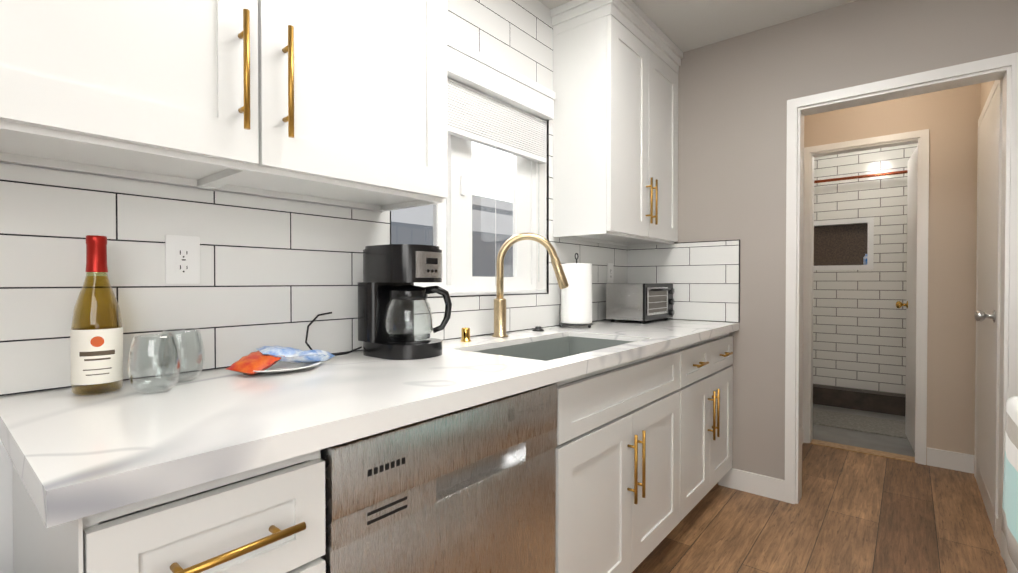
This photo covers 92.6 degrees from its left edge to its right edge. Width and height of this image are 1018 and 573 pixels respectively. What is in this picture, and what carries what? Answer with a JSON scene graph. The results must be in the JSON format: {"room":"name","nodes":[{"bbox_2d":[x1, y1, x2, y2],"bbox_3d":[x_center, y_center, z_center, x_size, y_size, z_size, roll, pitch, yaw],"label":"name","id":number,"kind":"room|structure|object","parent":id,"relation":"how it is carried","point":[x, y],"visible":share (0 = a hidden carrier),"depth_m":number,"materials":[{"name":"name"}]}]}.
{"room":"kitchen","nodes":[
{"label":"kitchen","id":0,"kind":"room"},
{"bbox_2d":[0,162,380,572],"bbox_3d":[-0.783,-0.113,1.319,0.120,2.480,4.910,0,1,39],"label":"wall","id":1,"kind":"structure","parent":0,"point":[6,520],"depth_m":0.97,"materials":[{"name":"paint"}]},
{"bbox_2d":[0,0,7,143],"bbox_3d":[-1.090,-0.755,0.578,0.322,1.030,0.626,0,1,39],"label":"upper cabinet","id":2,"kind":"object","parent":1,"relation":"attached to","point":[3,3],"depth_m":0.73,"materials":[{"name":"white paint"}]},
{"bbox_2d":[0,0,307,195],"bbox_3d":[-0.793,-0.759,0.938,0.322,1.030,0.624,0,1,39],"label":"upper cabinet","id":3,"kind":"object","parent":1,"relation":"attached to","point":[205,94],"depth_m":0.92,"materials":[{"name":"white paint"}]},
{"bbox_2d":[0,0,626,395],"bbox_3d":[-0.156,-0.578,2.023,0.068,1.564,2.762,0,1,39],"label":"wall tile","id":4,"kind":"structure","parent":1,"relation":"attached to","point":[278,272],"depth_m":1.27,"materials":[{"name":"white tile"}]},
{"bbox_2d":[165,235,199,283],"bbox_3d":[-0.797,-0.066,1.190,0.006,0.117,0.072,0,1,39],"label":"electrical outlet plate","id":5,"kind":"object","parent":4,"relation":"attached to","point":[182,259],"visible":1,"depth_m":1.19,"materials":[{"name":"white plastic"}]},
{"bbox_2d":[607,263,613,282],"bbox_3d":[0.603,-0.080,2.892,0.006,0.117,0.070,0,1,39],"label":"electrical outlet plate","id":6,"kind":"object","parent":4,"relation":"attached to","point":[610,271],"visible":1,"depth_m":2.88,"materials":[{"name":"white plastic"}]},
{"bbox_2d":[264,0,447,211],"bbox_3d":[-0.500,-0.763,1.295,0.322,1.030,0.617,0,1,39],"label":"upper cabinet","id":7,"kind":"object","parent":1,"relation":"attached to","point":[342,103],"depth_m":1.27,"materials":[{"name":"white paint"}]},
{"bbox_2d":[391,134,546,296],"bbox_3d":[-0.157,-0.443,2.073,0.115,0.956,0.940,0,1,39],"label":"window","id":8,"kind":"structure","parent":1,"relation":"in","point":[452,226],"depth_m":2.08,"materials":[{"name":"white plastic"}]},
{"bbox_2d":[447,35,554,285],"bbox_3d":[-0.107,-0.472,2.033,0.072,0.944,0.964,0,1,39],"label":"window blind","id":9,"kind":"object","parent":8,"relation":"attached to","point":[494,104],"visible":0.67,"depth_m":2.08,"materials":[{"name":"white fabric"}]},
{"bbox_2d":[390,120,739,322],"bbox_3d":[0.123,-0.356,1.797,0.669,1.124,2.775,0,1,39],"label":"trim","id":10,"kind":"structure","parent":1,"relation":"attached to","point":[548,240],"depth_m":2.40,"materials":[{"name":"black"}]},
{"bbox_2d":[550,0,682,245],"bbox_3d":[0.615,-0.807,2.625,0.353,1.117,0.863,0,1,39],"label":"upper cabinet","id":11,"kind":"object","parent":1,"relation":"attached to","point":[616,64],"visible":1,"depth_m":2.37,"materials":[{"name":"white paint"}]},
{"bbox_2d":[719,427,997,543],"bbox_3d":[0.510,1.077,0.999,2.300,0.108,5.800,0,1,39],"label":"baseboard","id":12,"kind":"structure","parent":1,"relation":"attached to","point":[756,484],"depth_m":2.65,"materials":[{"name":"white wood"}]},
{"bbox_2d":[538,0,856,51],"bbox_3d":[0.971,-1.385,1.533,2.540,0.060,7.490,0,1,39],"label":"ceiling","id":13,"kind":"structure","parent":0,"point":[685,25],"depth_m":2.44,"materials":[{"name":"paint"}]},
{"bbox_2d":[804,115,807,147],"bbox_3d":[1.758,-0.132,3.125,0.110,2.480,1.110,0,1,39],"label":"wall","id":14,"kind":"structure","parent":0,"point":[805,117],"depth_m":3.43,"materials":[{"name":"beige paint"}]},
{"bbox_2d":[631,404,1006,572],"bbox_3d":[0.970,1.155,1.560,2.540,0.060,7.490,0,1,39],"label":"floor","id":15,"kind":"structure","parent":0,"point":[853,512],"depth_m":2.29,"materials":[{"name":"wood"}]},
{"bbox_2d":[12,450,325,572],"bbox_3d":[-0.647,0.695,0.896,0.631,0.874,0.314,0,1,39],"label":"base cabinet","id":16,"kind":"object","parent":15,"relation":"on","point":[270,518],"depth_m":0.70,"materials":[{"name":"white paint"}]},
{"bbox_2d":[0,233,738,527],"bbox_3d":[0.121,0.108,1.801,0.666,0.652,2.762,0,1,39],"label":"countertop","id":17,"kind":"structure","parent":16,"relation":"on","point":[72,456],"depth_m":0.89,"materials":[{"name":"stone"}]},
{"bbox_2d":[70,235,122,395],"bbox_3d":[-0.840,0.056,0.993,0.082,0.318,0.082,0,1,39],"label":"wine bottle","id":18,"kind":"object","parent":17,"relation":"on","point":[96,343],"visible":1,"depth_m":0.97,"materials":[{"name":"clear glass"}]},
{"bbox_2d":[128,333,180,392],"bbox_3d":[-0.726,0.157,0.998,0.089,0.115,0.089,0,1,39],"label":"wine glass","id":19,"kind":"object","parent":17,"relation":"on","point":[153,388],"visible":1,"depth_m":1.00,"materials":[{"name":"clear glass"}]},
{"bbox_2d":[158,328,204,381],"bbox_3d":[-0.748,0.156,1.113,0.089,0.115,0.089,0,1,39],"label":"wine glass","id":20,"kind":"object","parent":17,"relation":"on","point":[184,377],"visible":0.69,"depth_m":1.11,"materials":[{"name":"clear glass"}]},
{"bbox_2d":[226,346,334,374],"bbox_3d":[-0.587,0.182,1.254,0.208,0.059,0.262,0,1,39],"label":"plate","id":21,"kind":"object","parent":17,"relation":"on","point":[272,359],"visible":1,"depth_m":1.23,"materials":[{"name":"white ceramic"}]},
{"bbox_2d":[305,244,451,359],"bbox_3d":[-0.378,0.044,1.465,0.271,0.332,0.370,0,1,39],"label":"coffee maker","id":22,"kind":"object","parent":17,"relation":"on","point":[389,292],"visible":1,"depth_m":1.45,"materials":[{"name":"black plastic"}]},
{"bbox_2d":[460,328,470,341],"bbox_3d":[-0.163,0.181,1.834,0.042,0.051,0.042,0,1,39],"label":"air gap","id":23,"kind":"object","parent":17,"relation":"on","point":[465,332],"depth_m":1.82,"materials":[{"name":"gold metal"}]},
{"bbox_2d":[492,233,568,336],"bbox_3d":[0.081,-0.008,1.992,0.262,0.425,0.221,0,1,39],"label":"faucet","id":24,"kind":"object","parent":17,"relation":"on","point":[500,302],"depth_m":1.98,"materials":[{"name":"gold metal"}]},
{"bbox_2d":[532,326,543,330],"bbox_3d":[0.134,0.192,2.225,0.054,0.020,0.054,0,1,39],"label":"switch","id":25,"kind":"object","parent":17,"relation":"attached to","point":[537,328],"depth_m":2.21,"materials":[{"name":"black plastic"}]},
{"bbox_2d":[560,253,592,327],"bbox_3d":[0.335,0.017,2.407,0.170,0.366,0.167,0,1,39],"label":"paper towel holder","id":26,"kind":"object","parent":17,"relation":"on","point":[576,301],"visible":1,"depth_m":2.34,"materials":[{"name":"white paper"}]},
{"bbox_2d":[606,283,673,323],"bbox_3d":[0.766,0.089,2.778,0.266,0.214,0.394,0,1,39],"label":"toaster oven","id":27,"kind":"object","parent":17,"relation":"on","point":[641,302],"visible":1,"depth_m":2.65,"materials":[{"name":"silver metal"}]},
{"bbox_2d":[320,383,556,572],"bbox_3d":[-0.316,0.692,1.275,0.608,0.870,0.678,0,1,39],"label":"dishwasher","id":28,"kind":"object","parent":15,"relation":"on","point":[472,489],"visible":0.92,"depth_m":1.04,"materials":[{"name":"silver metal"}]},
{"bbox_2d":[555,376,579,572],"bbox_3d":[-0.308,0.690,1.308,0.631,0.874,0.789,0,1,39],"label":"base cabinet","id":29,"kind":"object","parent":15,"relation":"on","point":[567,508],"depth_m":1.39,"materials":[{"name":"white paint"}]},
{"bbox_2d":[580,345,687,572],"bbox_3d":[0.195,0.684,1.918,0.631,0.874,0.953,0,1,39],"label":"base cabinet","id":30,"kind":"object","parent":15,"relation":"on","point":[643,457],"depth_m":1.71,"materials":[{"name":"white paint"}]},
{"bbox_2d":[688,333,732,512],"bbox_3d":[0.732,0.677,2.572,0.631,0.874,0.816,0,1,39],"label":"base cabinet","id":31,"kind":"object","parent":15,"relation":"on","point":[710,375],"depth_m":2.36,"materials":[{"name":"white paint"}]},
{"bbox_2d":[813,384,905,415],"bbox_3d":[3.267,1.016,4.272,1.980,0.160,0.139,0,1,39],"label":"shower curb","id":32,"kind":"object","parent":15,"relation":"on","point":[870,401],"visible":0.44,"depth_m":4.32,"materials":[{"name":"black tile"}]},
{"bbox_2d":[813,409,907,438],"bbox_3d":[2.745,1.093,3.952,0.900,0.012,0.500,0,1,39],"label":"bath mat","id":33,"kind":"object","parent":15,"relation":"on","point":[878,426],"visible":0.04,"depth_m":3.87,"materials":[{"name":"grey fabric"}]},
{"bbox_2d":[810,439,914,462],"bbox_3d":[2.369,1.103,3.282,0.566,0.006,0.112,0,1,39],"label":"threshold","id":34,"kind":"object","parent":15,"relation":"on","point":[865,451],"depth_m":3.27,"materials":[{"name":"brown wood"}]},
{"bbox_2d":[1000,396,1017,572],"bbox_3d":[1.357,0.593,0.789,0.726,1.080,0.760,0,1,39],"label":"range","id":35,"kind":"object","parent":15,"relation":"on","point":[1009,541],"visible":1,"depth_m":1.18,"materials":[{"name":"white metal"}]},
{"bbox_2d":[627,0,1017,483],"bbox_3d":[1.673,-0.124,2.400,2.300,2.480,0.120,0,1,39],"label":"wall","id":36,"kind":"structure","parent":0,"point":[736,93],"depth_m":2.57,"materials":[{"name":"grey paint"}]},
{"bbox_2d":[627,240,738,321],"bbox_3d":[1.003,-0.029,2.868,0.656,0.448,0.008,0,1,39],"label":"wall tile","id":37,"kind":"structure","parent":36,"relation":"attached to","point":[703,277],"depth_m":2.80,"materials":[{"name":"white tile"}]},
{"bbox_2d":[784,52,1017,551],"bbox_3d":[1.798,0.082,2.289,0.854,2.070,0.135,0,1,39],"label":"door frame","id":38,"kind":"structure","parent":36,"relation":"attached to","point":[1001,71],"depth_m":2.16,"materials":[{"name":"white wood"}]},
{"bbox_2d":[813,143,917,394],"bbox_3d":[3.355,-0.145,4.366,2.240,2.480,0.144,0,1,39],"label":"wall","id":39,"kind":"structure","parent":0,"point":[859,329],"depth_m":4.39,"materials":[{"name":"tile"}]},
{"bbox_2d":[814,170,907,182],"bbox_3d":[3.210,-0.963,4.182,1.980,0.052,0.051,0,1,39],"label":"shower rod","id":40,"kind":"object","parent":39,"relation":"attached to","point":[863,176],"visible":0.21,"depth_m":4.26,"materials":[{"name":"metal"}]},
{"bbox_2d":[863,254,866,264],"bbox_3d":[3.251,-0.247,4.428,0.044,0.100,0.044,0,1,39],"label":"bottle","id":41,"kind":"object","parent":39,"relation":"in","point":[865,260],"visible":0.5,"depth_m":4.42,"materials":[{"name":"blue plastic"}]},
{"bbox_2d":[808,85,971,463],"bbox_3d":[2.457,-0.133,3.204,0.870,2.480,0.100,0,1,39],"label":"wall","id":42,"kind":"structure","parent":0,"point":[948,118],"depth_m":2.98,"materials":[{"name":"beige paint"}]},
{"bbox_2d":[896,146,917,451],"bbox_3d":[2.782,0.087,3.370,0.170,2.012,0.561,0,1,39],"label":"bathroom door","id":43,"kind":"structure","parent":42,"relation":"in","point":[910,304],"depth_m":3.38,"materials":[{"name":"white paint"},{"name":"wood"},{"name":"polished brass"}]},
{"bbox_2d":[968,81,994,454],"bbox_3d":[2.519,-0.125,2.500,0.120,2.480,1.110,0,1,39],"label":"wall","id":44,"kind":"structure","parent":0,"point":[980,92],"depth_m":2.89,"materials":[{"name":"beige paint"}]},
{"bbox_2d":[974,87,997,506],"bbox_3d":[2.425,0.093,2.514,0.079,2.018,0.810,0,1,39],"label":"hall door","id":45,"kind":"structure","parent":44,"relation":"in","point":[985,315],"depth_m":2.44,"materials":[{"name":"white wood"}]},
{"label":"outside","id":46,"kind":"structure","parent":0,"visible":0},
{"bbox_2d":[391,142,512,276],"bbox_3d":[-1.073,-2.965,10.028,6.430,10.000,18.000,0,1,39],"label":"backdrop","id":47,"kind":"structure","parent":46,"point":[419,223],"depth_m":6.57,"materials":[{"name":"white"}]}
]}

